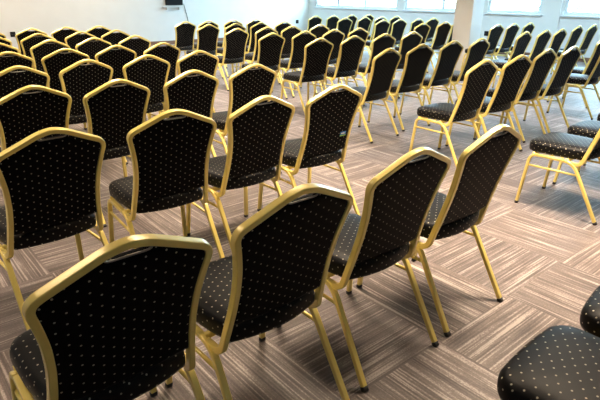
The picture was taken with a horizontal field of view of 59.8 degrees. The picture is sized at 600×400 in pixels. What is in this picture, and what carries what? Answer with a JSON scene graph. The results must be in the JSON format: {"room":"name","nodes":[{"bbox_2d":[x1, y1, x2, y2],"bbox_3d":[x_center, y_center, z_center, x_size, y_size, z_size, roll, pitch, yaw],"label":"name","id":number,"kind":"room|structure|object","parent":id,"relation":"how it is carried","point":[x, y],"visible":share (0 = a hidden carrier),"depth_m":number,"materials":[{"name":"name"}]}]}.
{"room":"event hall","nodes":[
{"label":"event hall","id":0,"kind":"room"},
{"bbox_2d":[0,0,308,48],"bbox_3d":[-6.612,-5.312,12.988,18.300,3.100,0.200,-17,27,-37],"label":"wall","id":1,"kind":"structure","parent":0,"point":[147,19],"depth_m":14.81,"materials":[{"name":"beige paint"}]},
{"bbox_2d":[165,0,182,4],"bbox_3d":[-3.682,-5.891,15.208,0.540,0.400,0.078,-17,27,-37],"label":"wall monitor","id":2,"kind":"object","parent":1,"relation":"attached to","point":[167,2],"visible":1,"depth_m":15.21,"materials":[{"name":"black plastic"}]},
{"bbox_2d":[165,6,182,9],"bbox_3d":[-3.720,-5.608,15.251,0.620,0.092,0.130,-17,27,-37],"label":"wall ledge","id":3,"kind":"object","parent":1,"relation":"attached to","point":[166,7],"visible":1,"depth_m":15.21,"materials":[{"name":"white plastic"}]},
{"bbox_2d":[151,33,305,44],"bbox_3d":[-6.557,-3.884,13.458,17.882,0.100,0.018,-17,27,-37],"label":"baseboard","id":4,"kind":"structure","parent":1,"relation":"attached to","point":[219,39],"depth_m":15.57,"materials":[{"name":"brown wood"}]},
{"bbox_2d":[0,41,599,399],"bbox_3d":[-0.162,-0.954,6.432,18.300,0.100,20.300,-17,27,-37],"label":"floor","id":5,"kind":"structure","parent":0,"point":[542,249],"depth_m":2.85,"materials":[{"name":"carpet"}]},
{"bbox_2d":[0,37,11,45],"bbox_3d":[-3.996,-1.681,6.816,0.482,0.940,0.577,-17,27,-37],"label":"banquet chair","id":6,"kind":"object","parent":5,"relation":"on","point":[2,40],"visible":0.09,"depth_m":6.58,"materials":[{"name":"gold metal"}]},
{"bbox_2d":[0,42,19,55],"bbox_3d":[-3.412,-1.320,5.913,0.482,0.940,0.577,-17,27,-37],"label":"banquet chair","id":7,"kind":"object","parent":5,"relation":"on","point":[4,47],"visible":0.16,"depth_m":5.66,"materials":[{"name":"gold metal"}]},
{"bbox_2d":[0,51,34,146],"bbox_3d":[-2.824,-0.970,5.039,0.577,0.940,0.482,20,29,41],"label":"banquet chair","id":8,"kind":"object","parent":5,"relation":"on","point":[15,59],"visible":0.28,"depth_m":4.76,"materials":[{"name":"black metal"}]},
{"bbox_2d":[0,65,49,98],"bbox_3d":[-2.248,-0.610,4.139,0.577,0.940,0.482,20,29,40],"label":"banquet chair","id":9,"kind":"object","parent":5,"relation":"on","point":[11,81],"visible":0.3,"depth_m":3.85,"materials":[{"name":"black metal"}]},
{"bbox_2d":[15,28,47,54],"bbox_3d":[-4.143,-2.176,8.060,0.482,0.940,0.577,-17,27,-37],"label":"banquet chair","id":10,"kind":"object","parent":5,"relation":"on","point":[25,33],"visible":0.23,"depth_m":7.70,"materials":[{"name":"gold metal"}]},
{"bbox_2d":[0,85,71,187],"bbox_3d":[-1.733,-0.295,3.351,0.482,0.940,0.577,-20,29,-41],"label":"banquet chair","id":11,"kind":"object","parent":5,"relation":"on","point":[22,115],"visible":0.48,"depth_m":3.08,"materials":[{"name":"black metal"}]},
{"bbox_2d":[20,33,56,57],"bbox_3d":[-3.581,-1.808,7.140,0.482,0.940,0.577,-17,28,-37],"label":"banquet chair","id":12,"kind":"object","parent":5,"relation":"on","point":[32,40],"visible":0.27,"depth_m":6.79,"materials":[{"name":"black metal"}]},
{"bbox_2d":[30,39,69,71],"bbox_3d":[-3.015,-1.450,6.247,0.482,0.940,0.577,-20,29,-41],"label":"banquet chair","id":13,"kind":"object","parent":5,"relation":"on","point":[43,48],"visible":0.32,"depth_m":5.92,"materials":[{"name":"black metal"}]},
{"bbox_2d":[0,127,108,330],"bbox_3d":[-1.175,0.081,2.411,0.482,0.940,0.577,-20,29,-41],"label":"banquet chair","id":14,"kind":"object","parent":5,"relation":"on","point":[50,186],"visible":0.97,"depth_m":2.21,"materials":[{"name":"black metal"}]},
{"bbox_2d":[41,48,89,129],"bbox_3d":[-2.411,-1.093,5.355,0.482,0.940,0.577,-16,27,-35],"label":"banquet chair","id":15,"kind":"object","parent":5,"relation":"on","point":[53,63],"visible":0.34,"depth_m":5.04,"materials":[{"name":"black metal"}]},
{"bbox_2d":[51,27,80,43],"bbox_3d":[-3.777,-2.306,8.394,0.482,0.940,0.577,-17,28,-37],"label":"banquet chair","id":16,"kind":"object","parent":5,"relation":"on","point":[60,34],"visible":0.24,"depth_m":8.06,"materials":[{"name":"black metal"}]},
{"bbox_2d":[65,31,95,51],"bbox_3d":[-3.189,-1.951,7.507,0.482,0.940,0.577,-19,29,-40],"label":"banquet chair","id":17,"kind":"object","parent":5,"relation":"on","point":[76,38],"visible":0.18,"depth_m":7.17,"materials":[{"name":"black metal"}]},
{"bbox_2d":[59,59,127,164],"bbox_3d":[-1.903,-0.764,4.533,0.577,0.940,0.482,20,29,41],"label":"banquet chair","id":18,"kind":"object","parent":5,"relation":"on","point":[78,79],"visible":0.4,"depth_m":4.28,"materials":[{"name":"black fabric"}]},
{"bbox_2d":[75,37,111,63],"bbox_3d":[-2.639,-1.575,6.566,0.482,0.940,0.577,-19,29,-40],"label":"banquet chair","id":19,"kind":"object","parent":5,"relation":"on","point":[91,48],"visible":0.27,"depth_m":6.26,"materials":[{"name":"black fabric"}]},
{"bbox_2d":[86,25,111,38],"bbox_3d":[-3.407,-2.438,8.731,0.482,0.940,0.577,-18,28,-38],"label":"banquet chair","id":20,"kind":"object","parent":5,"relation":"on","point":[98,32],"visible":0.2,"depth_m":8.41,"materials":[{"name":"black fabric"}]},
{"bbox_2d":[9,234,212,399],"bbox_3d":[-0.553,0.446,1.501,0.482,0.940,0.577,-17,28,-37],"label":"banquet chair","id":21,"kind":"object","parent":5,"relation":"on","point":[115,324],"visible":1,"depth_m":1.27,"materials":[{"name":"black fabric"}]},
{"bbox_2d":[101,30,129,48],"bbox_3d":[-2.819,-2.078,7.832,0.482,0.940,0.577,-18,28,-39],"label":"banquet chair","id":22,"kind":"object","parent":5,"relation":"on","point":[113,38],"visible":0.17,"depth_m":7.52,"materials":[{"name":"black fabric"}]},
{"bbox_2d":[95,45,136,85],"bbox_3d":[-2.063,-1.218,5.676,0.482,0.940,0.577,-20,29,-41],"label":"banquet chair","id":23,"kind":"object","parent":5,"relation":"on","point":[116,59],"visible":0.35,"depth_m":5.41,"materials":[{"name":"black fabric"}]},
{"bbox_2d":[83,79,149,227],"bbox_3d":[-1.317,-0.384,3.582,0.482,0.940,0.577,-20,29,-41],"label":"banquet chair","id":24,"kind":"object","parent":5,"relation":"on","point":[111,112],"visible":0.62,"depth_m":3.35,"materials":[{"name":"black fabric"}]},
{"bbox_2d":[118,35,150,57],"bbox_3d":[-2.263,-1.708,6.907,0.482,0.940,0.577,-20,29,-41],"label":"banquet chair","id":25,"kind":"object","parent":5,"relation":"on","point":[140,44],"visible":0.25,"depth_m":6.63,"materials":[{"name":"black fabric"}]},
{"bbox_2d":[122,54,169,118],"bbox_3d":[-1.503,-0.898,4.877,0.482,0.940,0.577,-18,28,-39],"label":"banquet chair","id":26,"kind":"object","parent":5,"relation":"on","point":[152,73],"visible":0.48,"depth_m":4.65,"materials":[{"name":"black fabric"}]},
{"bbox_2d":[143,42,180,118],"bbox_3d":[-1.668,-1.340,5.987,0.482,0.940,0.577,-19,29,-41],"label":"banquet chair","id":27,"kind":"object","parent":5,"relation":"on","point":[170,53],"visible":0.36,"depth_m":5.75,"materials":[{"name":"black fabric"}]},
{"bbox_2d":[107,109,224,258],"bbox_3d":[-0.739,-0.061,2.777,0.482,0.940,0.577,-15,26,-34],"label":"banquet chair","id":28,"kind":"object","parent":5,"relation":"on","point":[170,156],"visible":0.99,"depth_m":2.58,"materials":[{"name":"black fabric"}]},
{"bbox_2d":[173,21,195,55],"bbox_3d":[-2.306,-2.978,10.109,0.482,0.940,0.577,-17,28,-38],"label":"banquet chair","id":29,"kind":"object","parent":5,"relation":"on","point":[184,33],"visible":0.78,"depth_m":9.89,"materials":[{"name":"black fabric"}]},
{"bbox_2d":[163,69,218,156],"bbox_3d":[-0.927,-0.546,3.996,0.482,0.940,0.577,-18,28,-39],"label":"banquet chair","id":30,"kind":"object","parent":5,"relation":"on","point":[193,93],"visible":0.47,"depth_m":3.72,"materials":[{"name":"black fabric"}]},
{"bbox_2d":[159,50,225,141],"bbox_3d":[-1.115,-1.042,5.245,0.482,0.940,0.577,-17,27,-37],"label":"banquet chair","id":31,"kind":"object","parent":5,"relation":"on","point":[206,62],"visible":0.37,"depth_m":4.94,"materials":[{"name":"black fabric"}]},
{"bbox_2d":[186,24,222,78],"bbox_3d":[-1.728,-2.645,9.277,0.482,0.940,0.577,-17,27,-37],"label":"banquet chair","id":32,"kind":"object","parent":5,"relation":"on","point":[207,37],"visible":0.72,"depth_m":9.06,"materials":[{"name":"black fabric"}]},
{"bbox_2d":[192,20,218,55],"bbox_3d":[-1.925,-3.108,10.442,0.482,0.940,0.577,-16,27,-36],"label":"banquet chair","id":33,"kind":"object","parent":5,"relation":"on","point":[205,22],"visible":0.21,"depth_m":10.14,"materials":[{"name":"gold metal"}]},
{"bbox_2d":[217,20,242,67],"bbox_3d":[-1.493,-3.252,10.812,0.482,0.940,0.577,-17,27,-36],"label":"banquet chair","id":34,"kind":"object","parent":5,"relation":"on","point":[219,44],"visible":0.26,"depth_m":10.55,"materials":[{"name":"gold metal"}]},
{"bbox_2d":[217,23,245,77],"bbox_3d":[-1.309,-2.782,9.629,0.482,0.940,0.577,-17,27,-37],"label":"banquet chair","id":35,"kind":"object","parent":5,"relation":"on","point":[220,51],"visible":0.27,"depth_m":9.38,"materials":[{"name":"gold metal"}]},
{"bbox_2d":[216,28,248,90],"bbox_3d":[-1.129,-2.271,8.343,0.482,0.940,0.577,-17,27,-37],"label":"banquet chair","id":36,"kind":"object","parent":5,"relation":"on","point":[235,42],"visible":0.88,"depth_m":8.15,"materials":[{"name":"black fabric"}]},
{"bbox_2d":[186,95,294,250],"bbox_3d":[-0.359,-0.187,3.098,0.482,0.940,0.577,-18,28,-38],"label":"banquet chair","id":37,"kind":"object","parent":5,"relation":"on","point":[257,132],"visible":0.89,"depth_m":2.92,"materials":[{"name":"black fabric"}]},
{"bbox_2d":[212,63,281,172],"bbox_3d":[-0.515,-0.682,4.346,0.482,0.940,0.577,-17,28,-37],"label":"banquet chair","id":38,"kind":"object","parent":5,"relation":"on","point":[247,84],"visible":0.55,"depth_m":4.08,"materials":[{"name":"black fabric"}]},
{"bbox_2d":[236,22,269,71],"bbox_3d":[-0.892,-2.923,9.992,0.482,0.940,0.577,-17,27,-37],"label":"banquet chair","id":39,"kind":"object","parent":5,"relation":"on","point":[253,29],"visible":0.46,"depth_m":9.70,"materials":[{"name":"gold metal"}]},
{"bbox_2d":[246,19,261,62],"bbox_3d":[-1.085,-3.397,11.183,0.482,0.940,0.577,-17,27,-37],"label":"banquet chair","id":40,"kind":"object","parent":5,"relation":"on","point":[252,22],"visible":0.27,"depth_m":10.84,"materials":[{"name":"gold metal"}]},
{"bbox_2d":[165,183,352,399],"bbox_3d":[-0.163,0.321,1.821,0.482,0.940,0.577,-17,28,-37],"label":"banquet chair","id":41,"kind":"object","parent":5,"relation":"on","point":[283,252],"visible":0.94,"depth_m":1.63,"materials":[{"name":"black fabric"}]},
{"bbox_2d":[239,27,279,83],"bbox_3d":[-0.688,-2.416,8.714,0.482,0.940,0.577,-16,27,-36],"label":"banquet chair","id":42,"kind":"object","parent":5,"relation":"on","point":[251,57],"visible":0.46,"depth_m":8.44,"materials":[{"name":"gold metal"}]},
{"bbox_2d":[242,32,287,98],"bbox_3d":[-0.534,-1.924,7.476,0.482,0.940,0.577,-16,27,-35],"label":"banquet chair","id":43,"kind":"object","parent":5,"relation":"on","point":[270,48],"visible":0.82,"depth_m":7.26,"materials":[{"name":"black fabric"}]},
{"bbox_2d":[275,21,294,69],"bbox_3d":[-0.462,-3.068,10.362,0.482,0.940,0.577,-17,28,-37],"label":"banquet chair","id":44,"kind":"object","parent":5,"relation":"on","point":[281,26],"visible":0.23,"depth_m":10.02,"materials":[{"name":"black fabric"}]},
{"bbox_2d":[279,25,301,81],"bbox_3d":[-0.302,-2.542,9.038,0.482,0.940,0.577,-18,28,-38],"label":"banquet chair","id":45,"kind":"object","parent":5,"relation":"on","point":[288,33],"visible":0.51,"depth_m":8.80,"materials":[{"name":"black fabric"}]},
{"bbox_2d":[272,31,317,97],"bbox_3d":[-0.086,-2.071,7.855,0.482,0.940,0.577,-16,27,-36],"label":"banquet chair","id":46,"kind":"object","parent":5,"relation":"on","point":[299,41],"visible":0.7,"depth_m":7.63,"materials":[{"name":"black fabric"}]},
{"bbox_2d":[281,38,333,113],"bbox_3d":[0.092,-1.603,6.675,0.482,0.940,0.577,-15,27,-34],"label":"banquet chair","id":47,"kind":"object","parent":5,"relation":"on","point":[317,53],"visible":0.97,"depth_m":6.51,"materials":[{"name":"black fabric"}]},
{"bbox_2d":[257,84,361,214],"bbox_3d":[0.062,-0.328,3.461,0.482,0.940,0.577,-16,27,-36],"label":"banquet chair","id":48,"kind":"object","parent":5,"relation":"on","point":[330,115],"visible":0.93,"depth_m":3.27,"materials":[{"name":"black fabric"}]},
{"bbox_2d":[292,24,328,71],"bbox_3d":[0.198,-2.710,9.468,0.482,0.940,0.577,-15,27,-34],"label":"banquet chair","id":49,"kind":"object","parent":5,"relation":"on","point":[317,31],"visible":0.2,"depth_m":9.16,"materials":[{"name":"black fabric"}]},
{"bbox_2d":[306,16,321,32],"bbox_3d":[0.214,-4.079,12.921,0.482,0.940,0.577,-17,27,-37],"label":"banquet chair","id":50,"kind":"object","parent":5,"relation":"on","point":[313,21],"visible":0.34,"depth_m":12.62,"materials":[{"name":"gold metal"}]},
{"bbox_2d":[300,29,344,90],"bbox_3d":[0.363,-2.221,8.237,0.482,0.940,0.577,-16,27,-35],"label":"banquet chair","id":51,"kind":"object","parent":5,"relation":"on","point":[337,37],"visible":0.39,"depth_m":8.05,"materials":[{"name":"gold metal"}]},
{"bbox_2d":[326,15,339,31],"bbox_3d":[0.661,-4.215,13.270,0.482,0.940,0.577,-19,28,-39],"label":"banquet chair","id":52,"kind":"object","parent":5,"relation":"on","point":[331,22],"visible":0.44,"depth_m":13.00,"materials":[{"name":"black fabric"}]},
{"bbox_2d":[313,35,365,105],"bbox_3d":[0.538,-1.750,7.053,0.482,0.940,0.577,-16,27,-36],"label":"banquet chair","id":53,"kind":"object","parent":5,"relation":"on","point":[351,50],"visible":0.94,"depth_m":6.87,"materials":[{"name":"black fabric"}]},
{"bbox_2d":[337,17,352,40],"bbox_3d":[0.868,-3.724,12.037,0.482,0.940,0.577,-15,26,-34],"label":"banquet chair","id":54,"kind":"object","parent":5,"relation":"on","point":[344,25],"visible":0.52,"depth_m":11.77,"materials":[{"name":"black fabric"}]},
{"bbox_2d":[325,28,368,85],"bbox_3d":[0.783,-2.363,8.603,0.482,0.940,0.577,-16,27,-35],"label":"banquet chair","id":55,"kind":"object","parent":5,"relation":"on","point":[363,34],"visible":0.28,"depth_m":8.34,"materials":[{"name":"gold metal"}]},
{"bbox_2d":[347,15,356,32],"bbox_3d":[1.154,-4.365,13.655,0.482,0.940,0.577,-17,27,-37],"label":"banquet chair","id":56,"kind":"object","parent":5,"relation":"on","point":[353,18],"visible":0.37,"depth_m":13.45,"materials":[{"name":"black fabric"}]},
{"bbox_2d":[277,147,450,392],"bbox_3d":[0.251,0.179,2.185,0.482,0.940,0.577,-17,27,-36],"label":"banquet chair","id":57,"kind":"object","parent":5,"relation":"on","point":[398,200],"visible":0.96,"depth_m":2.00,"materials":[{"name":"black fabric"}]},
{"bbox_2d":[357,17,371,55],"bbox_3d":[1.348,-3.871,12.412,0.482,0.940,0.577,-16,27,-36],"label":"banquet chair","id":58,"kind":"object","parent":5,"relation":"on","point":[363,23],"visible":0.36,"depth_m":12.13,"materials":[{"name":"black fabric"}]},
{"bbox_2d":[362,14,373,34],"bbox_3d":[1.637,-4.512,14.033,0.482,0.940,0.577,-17,27,-37],"label":"banquet chair","id":59,"kind":"object","parent":5,"relation":"on","point":[370,17],"visible":0.28,"depth_m":13.81,"materials":[{"name":"gold metal"}]},
{"bbox_2d":[340,48,401,143],"bbox_3d":[0.713,-1.145,5.531,0.482,0.940,0.577,-19,29,-40],"label":"banquet chair","id":60,"kind":"object","parent":5,"relation":"on","point":[384,66],"visible":0.91,"depth_m":5.36,"materials":[{"name":"black fabric"}]},
{"bbox_2d":[346,33,395,101],"bbox_3d":[1.007,-1.906,7.452,0.482,0.940,0.577,-15,27,-34],"label":"banquet chair","id":61,"kind":"object","parent":5,"relation":"on","point":[379,44],"visible":0.66,"depth_m":7.20,"materials":[{"name":"black fabric"}]},
{"bbox_2d":[367,16,386,51],"bbox_3d":[1.775,-4.001,12.746,0.482,0.940,0.577,-17,27,-37],"label":"banquet chair","id":62,"kind":"object","parent":5,"relation":"on","point":[377,20],"visible":0.3,"depth_m":12.44,"materials":[{"name":"gold metal"}]},
{"bbox_2d":[364,19,390,52],"bbox_3d":[1.582,-3.389,11.199,0.482,0.940,0.577,-16,27,-35],"label":"banquet chair","id":63,"kind":"object","parent":5,"relation":"on","point":[380,28],"visible":0.6,"depth_m":10.94,"materials":[{"name":"black fabric"}]},
{"bbox_2d":[387,16,401,45],"bbox_3d":[2.192,-4.128,13.072,0.482,0.940,0.577,-17,27,-37],"label":"banquet chair","id":64,"kind":"object","parent":5,"relation":"on","point":[392,20],"visible":0.27,"depth_m":12.74,"materials":[{"name":"gold metal"}]},
{"bbox_2d":[390,19,406,47],"bbox_3d":[1.999,-3.515,11.525,0.482,0.940,0.577,-15,26,-34],"label":"banquet chair","id":65,"kind":"object","parent":5,"relation":"on","point":[398,27],"visible":0.65,"depth_m":11.29,"materials":[{"name":"black fabric"}]},
{"bbox_2d":[367,44,433,131],"bbox_3d":[1.168,-1.331,6.004,0.482,0.940,0.577,-16,27,-35],"label":"banquet chair","id":66,"kind":"object","parent":5,"relation":"on","point":[417,60],"visible":0.95,"depth_m":5.83,"materials":[{"name":"gold metal"}]},
{"bbox_2d":[393,31,422,97],"bbox_3d":[1.472,-2.059,7.846,0.482,0.940,0.577,-16,27,-35],"label":"banquet chair","id":67,"kind":"object","parent":5,"relation":"on","point":[409,41],"visible":0.44,"depth_m":7.57,"materials":[{"name":"black fabric"}]},
{"bbox_2d":[399,18,423,40],"bbox_3d":[2.455,-3.654,11.882,0.482,0.940,0.577,-17,28,-38],"label":"banquet chair","id":68,"kind":"object","parent":5,"relation":"on","point":[417,21],"visible":0.34,"depth_m":11.55,"materials":[{"name":"gold metal"}]},
{"bbox_2d":[394,23,430,72],"bbox_3d":[2.150,-2.946,10.090,0.482,0.940,0.577,-15,26,-34],"label":"banquet chair","id":69,"kind":"object","parent":5,"relation":"on","point":[423,30],"visible":0.41,"depth_m":9.85,"materials":[{"name":"gold metal"}]},
{"bbox_2d":[399,40,462,120],"bbox_3d":[1.631,-1.501,6.441,0.482,0.940,0.577,-17,27,-37],"label":"banquet chair","id":70,"kind":"object","parent":5,"relation":"on","point":[449,54],"visible":0.92,"depth_m":6.27,"materials":[{"name":"black fabric"}]},
{"bbox_2d":[426,18,438,58],"bbox_3d":[2.879,-3.783,12.213,0.482,0.940,0.577,-16,27,-35],"label":"banquet chair","id":71,"kind":"object","parent":5,"relation":"on","point":[433,23],"visible":0.51,"depth_m":12.03,"materials":[{"name":"black fabric"}]},
{"bbox_2d":[424,22,451,69],"bbox_3d":[2.684,-3.122,10.544,0.482,0.940,0.577,-16,27,-35],"label":"banquet chair","id":72,"kind":"object","parent":5,"relation":"on","point":[442,30],"visible":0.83,"depth_m":10.33,"materials":[{"name":"black fabric"}]},
{"bbox_2d":[356,124,521,336],"bbox_3d":[0.662,0.050,2.515,0.482,0.940,0.577,-17,27,-37],"label":"banquet chair","id":73,"kind":"object","parent":5,"relation":"on","point":[481,166],"visible":0.8,"depth_m":2.33,"materials":[{"name":"black fabric"}]},
{"bbox_2d":[431,25,452,52],"bbox_3d":[3.062,-3.261,10.900,0.482,0.940,0.577,-17,27,-37],"label":"banquet chair","id":74,"kind":"object","parent":5,"relation":"on","point":[451,30],"visible":0.15,"depth_m":10.62,"materials":[{"name":"gold metal"}]},
{"bbox_2d":[409,59,497,165],"bbox_3d":[1.380,-0.807,4.688,0.482,0.940,0.577,-16,27,-36],"label":"banquet chair","id":75,"kind":"object","parent":5,"relation":"on","point":[478,79],"visible":1,"depth_m":4.54,"materials":[{"name":"black fabric"}]},
{"bbox_2d":[428,38,489,104],"bbox_3d":[2.081,-1.642,6.803,0.482,0.940,0.577,-17,28,-37],"label":"banquet chair","id":76,"kind":"object","parent":5,"relation":"on","point":[476,52],"visible":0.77,"depth_m":6.58,"materials":[{"name":"black fabric"}]},
{"bbox_2d":[452,0,484,70],"bbox_3d":[3.294,-4.073,10.005,0.370,3.100,0.400,-17,27,-37],"label":"column","id":77,"kind":"structure","parent":5,"relation":"on","point":[468,15],"depth_m":10.12,"materials":[{"name":"beige paint"}]},
{"bbox_2d":[460,24,503,75],"bbox_3d":[3.431,-2.821,9.794,0.482,0.940,0.577,-16,27,-36],"label":"banquet chair","id":78,"kind":"object","parent":5,"relation":"on","point":[494,35],"visible":0.7,"depth_m":9.60,"materials":[{"name":"black fabric"}]},
{"bbox_2d":[445,54,532,151],"bbox_3d":[1.833,-0.945,5.042,0.482,0.940,0.577,-15,26,-33],"label":"banquet chair","id":79,"kind":"object","parent":5,"relation":"on","point":[513,74],"visible":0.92,"depth_m":4.85,"materials":[{"name":"black fabric"}]},
{"bbox_2d":[485,23,519,72],"bbox_3d":[3.854,-2.949,10.124,0.482,0.940,0.577,-17,27,-36],"label":"banquet chair","id":80,"kind":"object","parent":5,"relation":"on","point":[512,30],"visible":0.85,"depth_m":9.93,"materials":[{"name":"gold metal"}]},
{"bbox_2d":[484,31,531,87],"bbox_3d":[3.140,-2.102,7.977,0.482,0.940,0.577,-18,28,-38],"label":"banquet chair","id":81,"kind":"object","parent":5,"relation":"on","point":[522,41],"visible":0.63,"depth_m":7.75,"materials":[{"name":"gold metal"}]},
{"bbox_2d":[495,22,534,59],"bbox_3d":[4.307,-3.087,10.478,0.482,0.940,0.577,-18,28,-38],"label":"banquet chair","id":82,"kind":"object","parent":5,"relation":"on","point":[529,27],"visible":0.38,"depth_m":10.20,"materials":[{"name":"black fabric"}]},
{"bbox_2d":[478,48,556,142],"bbox_3d":[2.332,-1.158,5.586,0.482,0.940,0.577,-17,27,-36],"label":"banquet chair","id":83,"kind":"object","parent":5,"relation":"on","point":[543,63],"visible":0.77,"depth_m":5.41,"materials":[{"name":"gold metal"}]},
{"bbox_2d":[504,30,551,79],"bbox_3d":[3.606,-2.244,8.341,0.482,0.940,0.577,-17,28,-38],"label":"banquet chair","id":84,"kind":"object","parent":5,"relation":"on","point":[541,41],"visible":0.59,"depth_m":8.08,"materials":[{"name":"black fabric"}]},
{"bbox_2d":[503,46,581,132],"bbox_3d":[2.732,-1.265,5.861,0.482,0.940,0.577,-17,27,-36],"label":"banquet chair","id":85,"kind":"object","parent":5,"relation":"on","point":[567,61],"visible":0.88,"depth_m":5.69,"materials":[{"name":"black fabric"}]},
{"bbox_2d":[526,28,566,83],"bbox_3d":[4.010,-2.366,8.656,0.482,0.940,0.577,-18,28,-38],"label":"banquet chair","id":86,"kind":"object","parent":5,"relation":"on","point":[558,37],"visible":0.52,"depth_m":8.39,"materials":[{"name":"black fabric"}]},
{"bbox_2d":[497,325,599,399],"bbox_3d":[0.858,0.510,1.358,0.482,0.940,0.577,-18,28,-38],"label":"banquet chair","id":87,"kind":"object","parent":5,"relation":"on","point":[562,362],"visible":1,"depth_m":1.43,"materials":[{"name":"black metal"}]},
{"bbox_2d":[514,128,599,225],"bbox_3d":[1.957,-0.395,3.655,0.482,0.940,0.577,-18,28,-39],"label":"banquet chair","id":88,"kind":"object","parent":5,"relation":"on","point":[571,147],"visible":1,"depth_m":3.59,"materials":[{"name":"black fabric"}]},
{"bbox_2d":[555,25,582,62],"bbox_3d":[4.744,-2.705,9.521,0.482,0.940,0.577,-18,28,-38],"label":"banquet chair","id":89,"kind":"object","parent":5,"relation":"on","point":[576,33],"visible":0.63,"depth_m":9.28,"materials":[{"name":"black fabric"}]},
{"bbox_2d":[546,55,599,119],"bbox_3d":[3.587,-1.554,6.603,0.482,0.940,0.577,-19,28,-39],"label":"banquet chair","id":90,"kind":"object","parent":5,"relation":"on","point":[578,79],"visible":0.82,"depth_m":6.49,"materials":[{"name":"gold metal"}]},
{"bbox_2d":[547,41,599,107],"bbox_3d":[3.901,-1.809,7.249,0.482,0.940,0.577,-16,27,-36],"label":"banquet chair","id":91,"kind":"object","parent":5,"relation":"on","point":[587,70],"visible":0.5,"depth_m":7.04,"materials":[{"name":"black fabric"}]},
{"bbox_2d":[550,24,597,73],"bbox_3d":[5.214,-2.848,9.889,0.482,0.940,0.577,-18,28,-39],"label":"banquet chair","id":92,"kind":"object","parent":5,"relation":"on","point":[592,30],"visible":0.68,"depth_m":9.68,"materials":[{"name":"gold metal"}]},
{"bbox_2d":[552,120,599,183],"bbox_3d":[2.424,-0.541,4.032,0.482,0.940,0.577,-18,28,-38],"label":"banquet chair","id":93,"kind":"object","parent":5,"relation":"on","point":[587,128],"visible":0.65,"depth_m":4.07,"materials":[{"name":"black fabric"}]},
{"bbox_2d":[580,285,599,337],"bbox_3d":[1.251,0.390,1.667,0.577,0.940,0.482,20,29,40],"label":"banquet chair","id":94,"kind":"object","parent":5,"relation":"on","point":[590,312],"visible":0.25,"depth_m":1.71,"materials":[{"name":"black fabric"}]},
{"bbox_2d":[309,0,599,57],"bbox_3d":[6.780,-4.552,11.262,0.200,3.100,19.900,-17,27,-37],"label":"wall","id":95,"kind":"structure","parent":0,"point":[489,21],"depth_m":13.48,"materials":[{"name":"beige paint"}]},
{"bbox_2d":[314,0,397,10],"bbox_3d":[1.750,-6.889,16.670,0.160,1.495,3.750,-17,27,-37],"label":"window","id":96,"kind":"structure","parent":95,"relation":"in","point":[338,6],"depth_m":16.71,"materials":[{"name":"white"}]},
{"bbox_2d":[402,0,454,12],"bbox_3d":[3.825,-5.967,14.374,0.160,1.495,2.330,-17,27,-37],"label":"window","id":97,"kind":"structure","parent":95,"relation":"in","point":[443,9],"depth_m":14.72,"materials":[{"name":"white"}]},
{"bbox_2d":[367,39,589,61],"bbox_3d":[6.688,-3.132,11.750,0.018,0.100,19.900,-17,27,-37],"label":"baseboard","id":98,"kind":"structure","parent":95,"relation":"attached to","point":[526,53],"depth_m":12.03,"materials":[{"name":"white wood"}]},
{"bbox_2d":[484,0,542,15],"bbox_3d":[5.313,-5.306,12.728,0.160,1.495,1.520,-17,27,-37],"label":"window","id":99,"kind":"structure","parent":95,"relation":"in","point":[490,11],"depth_m":12.96,"materials":[{"name":"white"}]},
{"bbox_2d":[541,0,562,49],"bbox_3d":[5.919,-4.914,12.026,0.035,3.000,0.380,-17,27,-37],"label":"column","id":100,"kind":"structure","parent":95,"relation":"attached to","point":[552,11],"depth_m":12.25,"materials":[{"name":"beige paint"}]},
{"bbox_2d":[560,0,599,17],"bbox_3d":[6.952,-4.577,10.915,0.160,1.495,2.700,-17,27,-37],"label":"window","id":101,"kind":"structure","parent":95,"relation":"in","point":[567,13],"depth_m":11.86,"materials":[{"name":"white"}]},
{"label":"outside","id":102,"kind":"structure","parent":0,"visible":0},
{"bbox_3d":[22.370,-8.761,27.249,44.800,0.100,75.000,-17,27,-37],"label":"ground","id":103,"kind":"structure","parent":102,"visible":0},
{"bbox_2d":[436,0,509,9],"bbox_3d":[5.608,-6.041,16.986,2.332,2.243,2.378,-17,27,-37],"label":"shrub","id":104,"kind":"object","parent":103,"relation":"on","point":[452,5],"visible":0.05,"depth_m":16.74,"materials":[{"name":"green plant"}]},
{"bbox_2d":[520,0,591,11],"bbox_3d":[7.112,-4.977,14.527,1.927,2.096,2.070,-17,27,-37],"label":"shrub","id":105,"kind":"object","parent":103,"relation":"on","point":[578,9],"visible":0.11,"depth_m":14.25,"materials":[{"name":"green plant"}]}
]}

